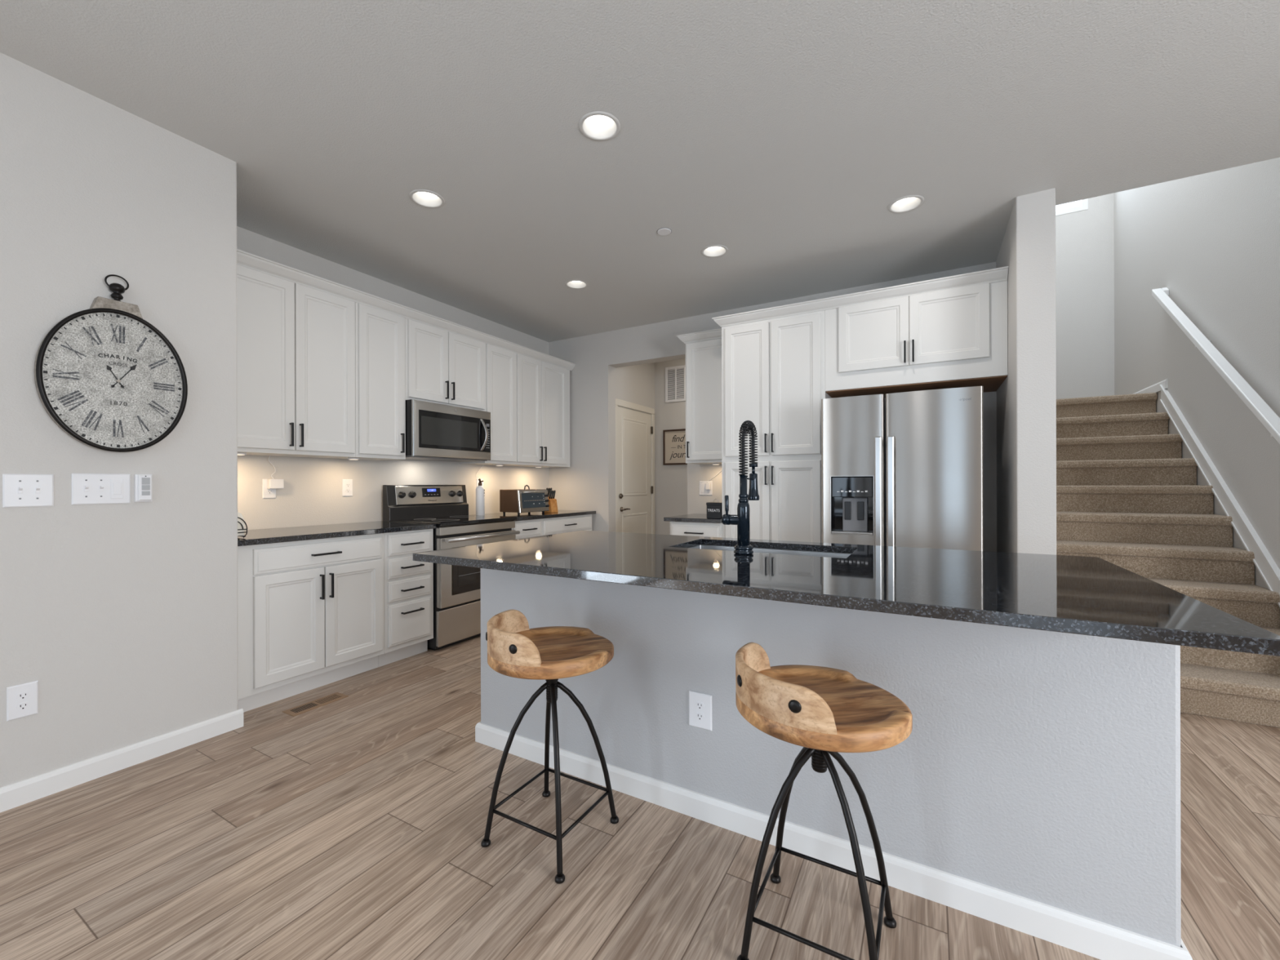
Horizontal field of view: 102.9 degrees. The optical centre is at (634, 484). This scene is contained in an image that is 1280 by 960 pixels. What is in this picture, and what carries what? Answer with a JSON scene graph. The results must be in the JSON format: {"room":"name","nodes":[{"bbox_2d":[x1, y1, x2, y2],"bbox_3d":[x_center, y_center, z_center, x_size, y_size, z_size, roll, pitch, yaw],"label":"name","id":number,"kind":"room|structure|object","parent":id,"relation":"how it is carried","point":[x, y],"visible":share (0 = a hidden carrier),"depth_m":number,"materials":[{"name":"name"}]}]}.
{"room":"kitchen","nodes":[
{"label":"kitchen","id":0,"kind":"room"},
{"bbox_2d":[0,52,238,787],"bbox_3d":[-2.964,-0.333,1.619,0.849,3.064,2.560,0,0,30],"label":"wall","id":1,"kind":"structure","parent":0,"point":[123,616],"depth_m":2.12,"materials":[{"name":"grey paint"}]},
{"bbox_2d":[6,680,38,721],"bbox_3d":[-2.296,0.812,1.914,0.008,0.125,0.077,0,0,30],"label":"wall outlet","id":2,"kind":"object","parent":1,"relation":"attached to","point":[22,700],"visible":1,"depth_m":1.91,"materials":[{"name":"white plastic"}]},
{"bbox_2d":[16,702,29,710],"bbox_3d":[-2.294,0.831,1.913,0.003,0.025,0.033,0,0,30],"label":"receptacle","id":3,"kind":"object","parent":2,"relation":"attached to","point":[20,705],"depth_m":1.91,"materials":[{"name":"white plastic"}]},
{"bbox_2d":[16,691,30,700],"bbox_3d":[-2.294,0.792,1.913,0.003,0.025,0.033,0,0,30],"label":"receptacle","id":4,"kind":"object","parent":2,"relation":"attached to","point":[20,695],"depth_m":1.91,"materials":[{"name":"white plastic"}]},
{"bbox_2d":[2,474,53,507],"bbox_3d":[-2.286,0.023,1.926,0.019,0.124,0.126,0,0,30],"label":"light switch","id":5,"kind":"object","parent":1,"relation":"attached to","point":[18,490],"visible":1,"depth_m":1.93,"materials":[{"name":"white plastic"}]},
{"bbox_2d":[71,473,130,504],"bbox_3d":[-2.188,0.019,2.097,0.019,0.125,0.172,0,0,30],"label":"light switch","id":6,"kind":"object","parent":1,"relation":"attached to","point":[86,488],"visible":1,"depth_m":2.09,"materials":[{"name":"white plastic"}]},
{"bbox_2d":[34,274,187,452],"bbox_3d":[-2.155,-0.503,2.124,0.050,0.737,0.453,0,0,30],"label":"wall clock","id":7,"kind":"object","parent":1,"relation":"attached to","point":[106,376],"visible":1,"depth_m":2.10,"materials":[{"name":"metal"}]},
{"bbox_2d":[43,313,181,447],"bbox_3d":[-2.146,-0.428,2.119,0.001,0.550,0.414,0,0,30],"label":"clock face","id":8,"kind":"object","parent":7,"relation":"attached to","point":[117,316],"depth_m":2.11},
{"bbox_2d":[133,474,152,502],"bbox_3d":[-2.120,0.016,2.204,0.030,0.118,0.055,0,0,30],"label":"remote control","id":9,"kind":"object","parent":1,"relation":"attached to","point":[142,482],"visible":1,"depth_m":2.19,"materials":[{"name":"white plastic"}]},
{"bbox_2d":[236,226,549,529],"bbox_3d":[-1.791,-0.336,4.390,0.125,3.064,3.414,0,0,30],"label":"wall","id":10,"kind":"structure","parent":0,"point":[311,495],"depth_m":3.74,"materials":[{"name":"grey paint"}]},
{"bbox_2d":[262,479,275,498],"bbox_3d":[-2.350,0.028,3.280,0.008,0.125,0.077,0,0,30],"label":"wall outlet","id":11,"kind":"object","parent":10,"relation":"attached to","point":[266,493],"visible":0.82,"depth_m":3.26,"materials":[{"name":"white plastic"}]},
{"bbox_2d":[266,489,272,493],"bbox_3d":[-2.347,0.047,3.279,0.003,0.025,0.033,0,0,30],"label":"receptacle","id":12,"kind":"object","parent":11,"relation":"attached to","point":[268,491],"depth_m":3.28,"materials":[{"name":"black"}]},
{"bbox_2d":[236,264,355,458],"bbox_3d":[-2.214,-0.719,3.153,0.370,1.071,0.838,0,0,30],"label":"upper cabinet","id":13,"kind":"object","parent":10,"relation":"attached to","point":[295,343],"visible":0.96,"depth_m":3.10,"materials":[{"name":"white paint"}]},
{"bbox_2d":[237,452,284,488],"bbox_3d":[-2.305,-0.078,3.125,0.074,0.211,0.421,0,0,-5],"label":"puck light","id":14,"kind":"object","parent":13,"relation":"attached to","point":[273,483],"visible":0.91,"depth_m":3.27,"materials":[{"name":"white plastic"}]},
{"bbox_2d":[236,248,575,370],"bbox_3d":[-1.474,-1.266,4.120,0.058,0.066,3.256,0,0,30],"label":"crown molding","id":15,"kind":"structure","parent":13,"relation":"attached to","point":[244,259],"depth_m":3.56,"materials":[{"name":"white paint"}]},
{"bbox_2d":[342,479,352,496],"bbox_3d":[-2.096,0.025,3.723,0.008,0.125,0.077,0,0,30],"label":"wall outlet","id":16,"kind":"object","parent":10,"relation":"attached to","point":[347,484],"visible":1,"depth_m":3.72,"materials":[{"name":"white plastic"}]},
{"bbox_2d":[328,302,405,460],"bbox_3d":[-1.911,-0.720,3.682,0.370,1.071,0.378,0,0,30],"label":"upper cabinet","id":17,"kind":"object","parent":10,"relation":"attached to","point":[380,335],"visible":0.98,"depth_m":3.60,"materials":[{"name":"white paint"}]},
{"bbox_2d":[404,318,484,411],"bbox_3d":[-1.623,-0.942,4.185,0.370,0.629,0.778,0,0,30],"label":"upper cabinet","id":18,"kind":"object","parent":10,"relation":"attached to","point":[442,366],"visible":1,"depth_m":4.05,"materials":[{"name":"white paint"}]},
{"bbox_2d":[405,399,490,462],"bbox_3d":[-1.588,-0.415,4.169,0.442,0.424,0.772,0,0,30],"label":"microwave oven","id":19,"kind":"object","parent":18,"relation":"attached to","point":[437,432],"visible":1,"depth_m":4.00,"materials":[{"name":"silver metal"}]},
{"bbox_2d":[459,343,515,465],"bbox_3d":[-1.347,-0.722,4.698,0.337,1.071,0.382,0,0,30],"label":"upper cabinet","id":20,"kind":"object","parent":10,"relation":"attached to","point":[500,363],"visible":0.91,"depth_m":4.62,"materials":[{"name":"white paint"}]},
{"bbox_2d":[475,464,503,486],"bbox_3d":[-1.354,-0.085,4.780,0.256,0.204,0.072,0,0,12],"label":"puck light","id":21,"kind":"object","parent":20,"relation":"hanging from","point":[483,464],"visible":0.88,"depth_m":4.77,"materials":[{"name":"white plastic"}]},
{"bbox_2d":[502,353,569,467],"bbox_3d":[-1.028,-0.723,5.222,0.370,1.071,0.840,0,0,30],"label":"upper cabinet","id":22,"kind":"object","parent":10,"relation":"attached to","point":[542,388],"visible":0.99,"depth_m":5.08,"materials":[{"name":"white paint"}]},
{"bbox_2d":[615,362,655,533],"bbox_3d":[-0.027,-0.184,5.882,0.100,2.750,0.929,0,0,30],"label":"wall","id":23,"kind":"structure","parent":0,"point":[635,384],"depth_m":5.89,"materials":[{"name":"grey paint"}]},
{"bbox_2d":[615,398,654,533],"bbox_3d":[0.011,0.136,5.830,0.016,2.110,0.905,0,0,30],"label":"trim","id":24,"kind":"structure","parent":23,"relation":"attached to","point":[620,402],"depth_m":5.88,"materials":[{"name":"beige paint"}]},
{"bbox_2d":[617,405,653,533],"bbox_3d":[0.016,0.169,5.833,0.091,2.036,0.805,0,0,30],"label":"door","id":25,"kind":"structure","parent":23,"relation":"in","point":[635,429],"depth_m":5.82,"materials":[{"name":"beige paint"}]},
{"bbox_2d":[0,0,1279,342],"bbox_3d":[-0.217,-1.732,0.107,6.875,0.280,8.974,0,0,30],"label":"ceiling","id":26,"kind":"structure","parent":0,"point":[781,135],"depth_m":2.22,"materials":[{"name":"white paint"}]},
{"bbox_2d":[408,189,444,208],"bbox_3d":[-1.156,-1.617,2.840,0.186,0.065,0.186,0,0,30],"label":"recessed light","id":27,"kind":"object","parent":26,"relation":"in","point":[424,197],"visible":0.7,"depth_m":2.88,"materials":[{"name":"white"}]},
{"bbox_2d":[564,279,588,288],"bbox_3d":[-0.464,-1.619,4.054,0.186,0.065,0.186,0,0,30],"label":"recessed light","id":28,"kind":"object","parent":26,"relation":"in","point":[574,283],"visible":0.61,"depth_m":4.10,"materials":[{"name":"white"}]},
{"bbox_2d":[578,111,620,141],"bbox_3d":[-0.157,-1.620,2.270,0.186,0.065,0.186,0,0,30],"label":"recessed light","id":29,"kind":"object","parent":26,"relation":"in","point":[599,126],"visible":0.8,"depth_m":2.30,"materials":[{"name":"white"}]},
{"bbox_2d":[657,227,671,235],"bbox_3d":[0.185,-1.590,3.213,0.094,0.006,0.094,0,0,30],"label":"sprinkler cover","id":30,"kind":"object","parent":26,"relation":"attached to","point":[663,231],"visible":1,"depth_m":3.20,"materials":[{"name":"white plastic"}]},
{"bbox_2d":[701,244,728,257],"bbox_3d":[0.544,-1.622,3.485,0.186,0.065,0.186,0,0,30],"label":"recessed light","id":31,"kind":"object","parent":26,"relation":"in","point":[713,251],"visible":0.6,"depth_m":3.53,"materials":[{"name":"white"}]},
{"bbox_2d":[887,195,924,213],"bbox_3d":[1.542,-1.625,2.907,0.186,0.065,0.186,0,0,30],"label":"recessed light","id":32,"kind":"object","parent":26,"relation":"in","point":[909,202],"visible":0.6,"depth_m":2.95,"materials":[{"name":"white plastic"}]},
{"bbox_2d":[0,635,1279,959],"bbox_3d":[0.443,1.250,1.218,7.150,0.120,11.850,0,0,30],"label":"floor","id":33,"kind":"structure","parent":0,"point":[353,827],"depth_m":1.60,"materials":[{"name":"brown wood"}]},
{"bbox_2d":[237,533,384,712],"bbox_3d":[-2.079,0.756,3.080,0.670,0.882,0.842,0,0,30],"label":"base cabinet","id":34,"kind":"object","parent":33,"relation":"on","point":[311,612],"visible":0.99,"depth_m":2.88,"materials":[{"name":"white paint"}]},
{"bbox_2d":[237,520,436,546],"bbox_3d":[-1.994,0.298,3.251,0.649,0.031,1.228,0,0,30],"label":"countertop","id":35,"kind":"structure","parent":34,"relation":"on","point":[270,535],"depth_m":3.14,"materials":[{"name":"black stone"}]},
{"bbox_2d":[237,511,247,537],"bbox_3d":[-2.113,0.208,2.668,0.077,0.147,0.121,0,0,30],"label":"napkin holder","id":36,"kind":"object","parent":35,"relation":"on","point":[241,522],"visible":0.29,"depth_m":2.69,"materials":[{"name":"white paper"}]},
{"bbox_2d":[282,692,348,716],"bbox_3d":[-1.735,1.193,2.781,0.112,0.005,0.290,0,0,30],"label":"floor vent","id":37,"kind":"object","parent":33,"relation":"in","point":[315,704],"visible":1,"depth_m":2.77,"materials":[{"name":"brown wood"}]},
{"bbox_2d":[290,702,318,712],"bbox_3d":[-1.767,1.192,2.726,0.062,0.003,0.112,0,0,30],"label":"grille","id":38,"kind":"object","parent":37,"relation":"attached to","point":[309,705],"depth_m":2.73,"materials":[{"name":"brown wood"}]},
{"bbox_2d":[315,693,341,703],"bbox_3d":[-1.703,1.192,2.837,0.062,0.001,0.108,0,0,30],"label":"grille","id":39,"kind":"object","parent":37,"relation":"attached to","point":[331,697],"depth_m":2.83,"materials":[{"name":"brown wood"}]},
{"bbox_2d":[377,528,433,666],"bbox_3d":[-1.775,0.755,3.610,0.670,0.882,0.376,0,0,30],"label":"base cabinet","id":40,"kind":"object","parent":33,"relation":"on","point":[408,583],"visible":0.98,"depth_m":3.43,"materials":[{"name":"white paint"}]},
{"bbox_2d":[382,484,519,650],"bbox_3d":[-1.442,0.599,4.091,0.714,1.192,0.775,0,0,30],"label":"range","id":41,"kind":"object","parent":33,"relation":"on","point":[456,588],"visible":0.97,"depth_m":3.90,"materials":[{"name":"silver metal"}]},
{"bbox_2d":[389,515,516,526],"bbox_3d":[-1.436,0.286,4.087,0.590,0.028,0.773,0,0,30],"label":"cooktop","id":42,"kind":"object","parent":41,"relation":"in","point":[440,520],"depth_m":3.99,"materials":[{"name":"black glass"}]},
{"bbox_2d":[511,519,541,539],"bbox_3d":[-1.194,0.753,4.623,0.670,0.882,0.380,0,0,30],"label":"drawer","id":43,"kind":"object","parent":33,"relation":"on","point":[527,528],"visible":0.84,"depth_m":4.47,"materials":[{"name":"white paint"}]},
{"bbox_2d":[480,608,618,884],"bbox_3d":[-0.287,0.824,1.744,0.429,0.736,0.428,0,0,30],"label":"bar stool","id":44,"kind":"object","parent":33,"relation":"on","point":[550,654],"visible":1,"depth_m":1.69,"materials":[{"name":"brown wood"}]},
{"bbox_2d":[541,514,591,535],"bbox_3d":[-0.896,0.753,5.142,0.670,0.882,0.812,0,0,30],"label":"drawer","id":45,"kind":"object","parent":33,"relation":"on","point":[551,526],"visible":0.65,"depth_m":4.94,"materials":[{"name":"white paint"}]},
{"bbox_2d":[471,510,595,520],"bbox_3d":[-0.996,0.295,4.992,0.649,0.031,1.231,0,0,30],"label":"countertop","id":46,"kind":"structure","parent":45,"relation":"on","point":[532,515],"depth_m":4.84,"materials":[{"name":"black stone"}]},
{"bbox_2d":[475,478,484,515],"bbox_3d":[-1.383,0.114,4.561,0.076,0.334,0.076,0,0,30],"label":"bottle","id":47,"kind":"object","parent":46,"relation":"on","point":[480,491],"visible":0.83,"depth_m":4.53,"materials":[{"name":"white plastic"}]},
{"bbox_2d":[499,484,549,515],"bbox_3d":[-1.045,0.141,4.868,0.272,0.278,0.409,0,0,30],"label":"toaster oven","id":48,"kind":"object","parent":46,"relation":"on","point":[517,500],"visible":0.97,"depth_m":4.74,"materials":[{"name":"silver metal"}]},
{"bbox_2d":[544,495,558,512],"bbox_3d":[-0.850,0.198,5.099,0.129,0.164,0.100,0,0,30],"label":"knife block","id":49,"kind":"object","parent":46,"relation":"on","point":[553,508],"visible":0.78,"depth_m":5.06,"materials":[{"name":"brown wood"}]},
{"bbox_2d":[670,521,722,537],"bbox_3d":[0.632,0.748,4.408,0.454,0.882,0.670,0,0,30],"label":"base cabinet","id":50,"kind":"object","parent":33,"relation":"on","point":[677,528],"visible":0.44,"depth_m":4.13,"materials":[{"name":"white paint"}]},
{"bbox_2d":[663,513,721,523],"bbox_3d":[0.617,0.291,4.428,0.498,0.031,0.649,0,0,30],"label":"countertop","id":51,"kind":"structure","parent":50,"relation":"on","point":[693,517],"depth_m":4.20,"materials":[{"name":"black stone"}]},
{"bbox_2d":[706,498,722,519],"bbox_3d":[0.654,0.196,4.127,0.127,0.158,0.104,0,0,30],"label":"tin","id":52,"kind":"object","parent":51,"relation":"on","point":[714,509],"visible":0.95,"depth_m":4.08,"materials":[{"name":"black metal"}]},
{"bbox_2d":[711,298,831,542],"bbox_3d":[1.142,-0.065,4.115,0.838,2.506,0.668,0,0,30],"label":"pantry cabinet","id":53,"kind":"object","parent":33,"relation":"on","point":[773,359],"visible":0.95,"depth_m":3.82,"materials":[{"name":"white paint"}]},
{"bbox_2d":[735,642,912,959],"bbox_3d":[0.476,0.822,1.320,0.426,0.736,0.429,0,0,30],"label":"bar stool","id":54,"kind":"object","parent":33,"relation":"on","point":[824,711],"visible":1,"depth_m":1.25,"materials":[{"name":"brown wood"}]},
{"bbox_2d":[475,568,1192,959],"bbox_3d":[0.475,0.749,2.117,2.362,0.882,0.776,0,0,30],"label":"kitchen island","id":55,"kind":"object","parent":33,"relation":"on","point":[1033,788],"visible":0.62,"depth_m":1.47,"materials":[{"name":"grey paint"}]},
{"bbox_2d":[688,690,712,730],"bbox_3d":[0.233,0.807,1.820,0.088,0.125,0.008,0,0,30],"label":"wall outlet","id":56,"kind":"object","parent":55,"relation":"attached to","point":[700,704],"visible":1,"depth_m":1.82,"materials":[{"name":"white plastic"}]},
{"bbox_2d":[695,712,704,720],"bbox_3d":[0.231,0.827,1.818,0.033,0.025,0.003,0,0,30],"label":"receptacle","id":57,"kind":"object","parent":56,"relation":"attached to","point":[699,716],"depth_m":1.82,"materials":[{"name":"white plastic"}]},
{"bbox_2d":[695,701,704,709],"bbox_3d":[0.231,0.788,1.818,0.033,0.025,0.003,0,0,30],"label":"receptacle","id":58,"kind":"object","parent":56,"relation":"attached to","point":[699,704],"depth_m":1.82,"materials":[{"name":"white plastic"}]},
{"bbox_2d":[413,530,1279,656],"bbox_3d":[0.418,0.291,1.992,2.367,0.030,1.179,0,0,30],"label":"island countertop","id":59,"kind":"structure","parent":55,"relation":"on","point":[1091,596],"depth_m":1.47,"materials":[{"name":"black stone"}]},
{"bbox_2d":[721,420,759,555],"bbox_3d":[0.435,0.008,2.083,0.122,0.536,0.170,0,0,30],"label":"kitchen faucet","id":60,"kind":"object","parent":59,"relation":"on","point":[743,547],"visible":1,"depth_m":2.02,"materials":[{"name":"black metal"}]},
{"bbox_2d":[688,544,851,558],"bbox_3d":[0.561,0.405,2.245,0.752,0.198,0.394,0,0,30],"label":"sink","id":61,"kind":"object","parent":59,"relation":"in","point":[839,555],"visible":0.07,"depth_m":2.39,"materials":[{"name":"grey metal"}]},
{"bbox_2d":[821,386,983,551],"bbox_3d":[1.820,0.309,3.507,0.896,1.755,0.906,0,0,30],"label":"refrigerator","id":62,"kind":"object","parent":33,"relation":"on","point":[904,468],"visible":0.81,"depth_m":3.13,"materials":[{"name":"grey metal"}]},
{"bbox_2d":[1056,392,1279,728],"bbox_3d":[3.666,0.203,4.093,1.077,1.956,3.408,0,0,30],"label":"staircase","id":63,"kind":"structure","parent":33,"relation":"on","point":[1127,497],"depth_m":3.45,"materials":[{"name":"beige carpet"}]},
{"bbox_2d":[654,358,687,534],"bbox_3d":[1.226,-0.187,5.756,2.400,2.750,0.100,0,0,30],"label":"wall","id":64,"kind":"structure","parent":0,"point":[671,481],"depth_m":6.18,"materials":[{"name":"grey paint"}]},
{"bbox_2d":[662,428,687,465],"bbox_3d":[0.590,-0.447,6.050,0.565,0.423,0.022,0,0,30],"label":"wall sign","id":65,"kind":"object","parent":64,"relation":"attached to","point":[673,440],"visible":0.55,"depth_m":6.12,"materials":[{"name":"brown wood"}]},
{"bbox_2d":[665,364,685,402],"bbox_3d":[0.538,-1.203,6.084,0.395,0.425,0.012,0,0,30],"label":"air vent","id":66,"kind":"object","parent":64,"relation":"in","point":[675,376],"visible":0.69,"depth_m":6.11,"materials":[{"name":"white plastic"}]},
{"bbox_2d":[548,262,996,551],"bbox_3d":[0.856,-0.343,4.753,4.105,3.064,0.150,0,0,30],"label":"wall","id":67,"kind":"structure","parent":0,"point":[588,483],"depth_m":5.33,"materials":[{"name":"grey paint"}]},
{"bbox_2d":[676,328,721,464],"bbox_3d":[0.680,-0.753,4.547,0.502,1.128,0.377,0,0,30],"label":"upper cabinet","id":68,"kind":"object","parent":67,"relation":"attached to","point":[703,349],"visible":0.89,"depth_m":4.43,"materials":[{"name":"white paint"}]},
{"bbox_2d":[705,462,721,489],"bbox_3d":[0.705,-0.070,4.636,0.194,0.239,0.188,0,0,30],"label":"puck light","id":69,"kind":"object","parent":68,"relation":"attached to","point":[708,485],"visible":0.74,"depth_m":4.73,"materials":[{"name":"white plastic"}]},
{"bbox_2d":[699,480,712,495],"bbox_3d":[0.662,0.034,4.772,0.131,0.134,0.009,0,0,30],"label":"wall outlet","id":70,"kind":"object","parent":67,"relation":"attached to","point":[703,491],"visible":1,"depth_m":4.78,"materials":[{"name":"white plastic"}]},
{"bbox_2d":[700,484,704,492],"bbox_3d":[0.632,0.034,4.787,0.036,0.080,0.004,0,0,30],"label":"receptacle","id":71,"kind":"object","parent":70,"relation":"attached to","point":[702,486],"depth_m":4.78,"materials":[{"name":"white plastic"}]},
{"bbox_2d":[823,266,1008,398],"bbox_3d":[1.966,-0.993,3.641,1.066,0.654,0.668,0,0,30],"label":"upper cabinet","id":72,"kind":"object","parent":67,"relation":"attached to","point":[951,331],"visible":0.99,"depth_m":3.37,"materials":[{"name":"white paint"}]},
{"bbox_2d":[995,187,1056,555],"bbox_3d":[3.080,-1.517,4.339,0.173,5.400,3.563,0,0,30],"label":"wall","id":73,"kind":"structure","parent":0,"point":[1026,399],"depth_m":2.81,"materials":[{"name":"grey paint"}]},
{"bbox_2d":[1055,192,1114,399],"bbox_3d":[4.510,-1.521,5.642,1.356,5.400,0.120,0,0,30],"label":"wall","id":74,"kind":"structure","parent":0,"point":[1085,238],"depth_m":5.42,"materials":[{"name":"grey paint"}]},
{"bbox_2d":[1055,198,1088,216],"bbox_3d":[4.502,-3.367,5.613,0.719,0.908,0.074,0,0,30],"label":"window","id":75,"kind":"structure","parent":74,"relation":"in","point":[1083,203],"depth_m":5.46,"materials":[{"name":"white glass"}]},
{"bbox_2d":[1114,157,1279,589],"bbox_3d":[4.850,-1.522,3.452,1.614,5.400,3.580,0,0,30],"label":"wall","id":76,"kind":"structure","parent":0,"point":[1212,239],"depth_m":3.47,"materials":[{"name":"grey paint"}]},
{"bbox_2d":[1133,378,1168,394],"bbox_3d":[4.175,-0.815,4.982,1.083,0.077,1.360,0,0,30],"label":"baseboard","id":77,"kind":"structure","parent":76,"relation":"attached to","point":[1155,388],"depth_m":4.31,"materials":[{"name":"white paint"}]},
{"bbox_2d":[1151,287,1279,444],"bbox_3d":[3.756,-0.777,3.257,0.092,1.636,2.070,0,0,30],"label":"handrail","id":78,"kind":"object","parent":76,"relation":"attached to","point":[1253,401],"visible":1,"depth_m":3.20,"materials":[{"name":"white paint"}]},
{"bbox_2d":[1160,384,1279,607],"bbox_3d":[3.795,0.146,3.253,0.026,1.934,2.180,0,0,30],"label":"trim","id":79,"kind":"structure","parent":76,"relation":"attached to","point":[1264,562],"depth_m":3.29,"materials":[{"name":"white paint"}]},
{"bbox_3d":[-4.118,-0.330,-1.097,0.149,3.064,3.300,0,0,30],"label":"wall","id":80,"kind":"structure","parent":0,"visible":0},
{"bbox_2d":[0,708,243,812],"bbox_3d":[-3.366,1.157,0.044,0.014,0.086,5.724,0,0,30],"label":"baseboard","id":81,"kind":"structure","parent":80,"relation":"attached to","point":[35,788],"depth_m":2.12,"materials":[{"name":"white paint"}]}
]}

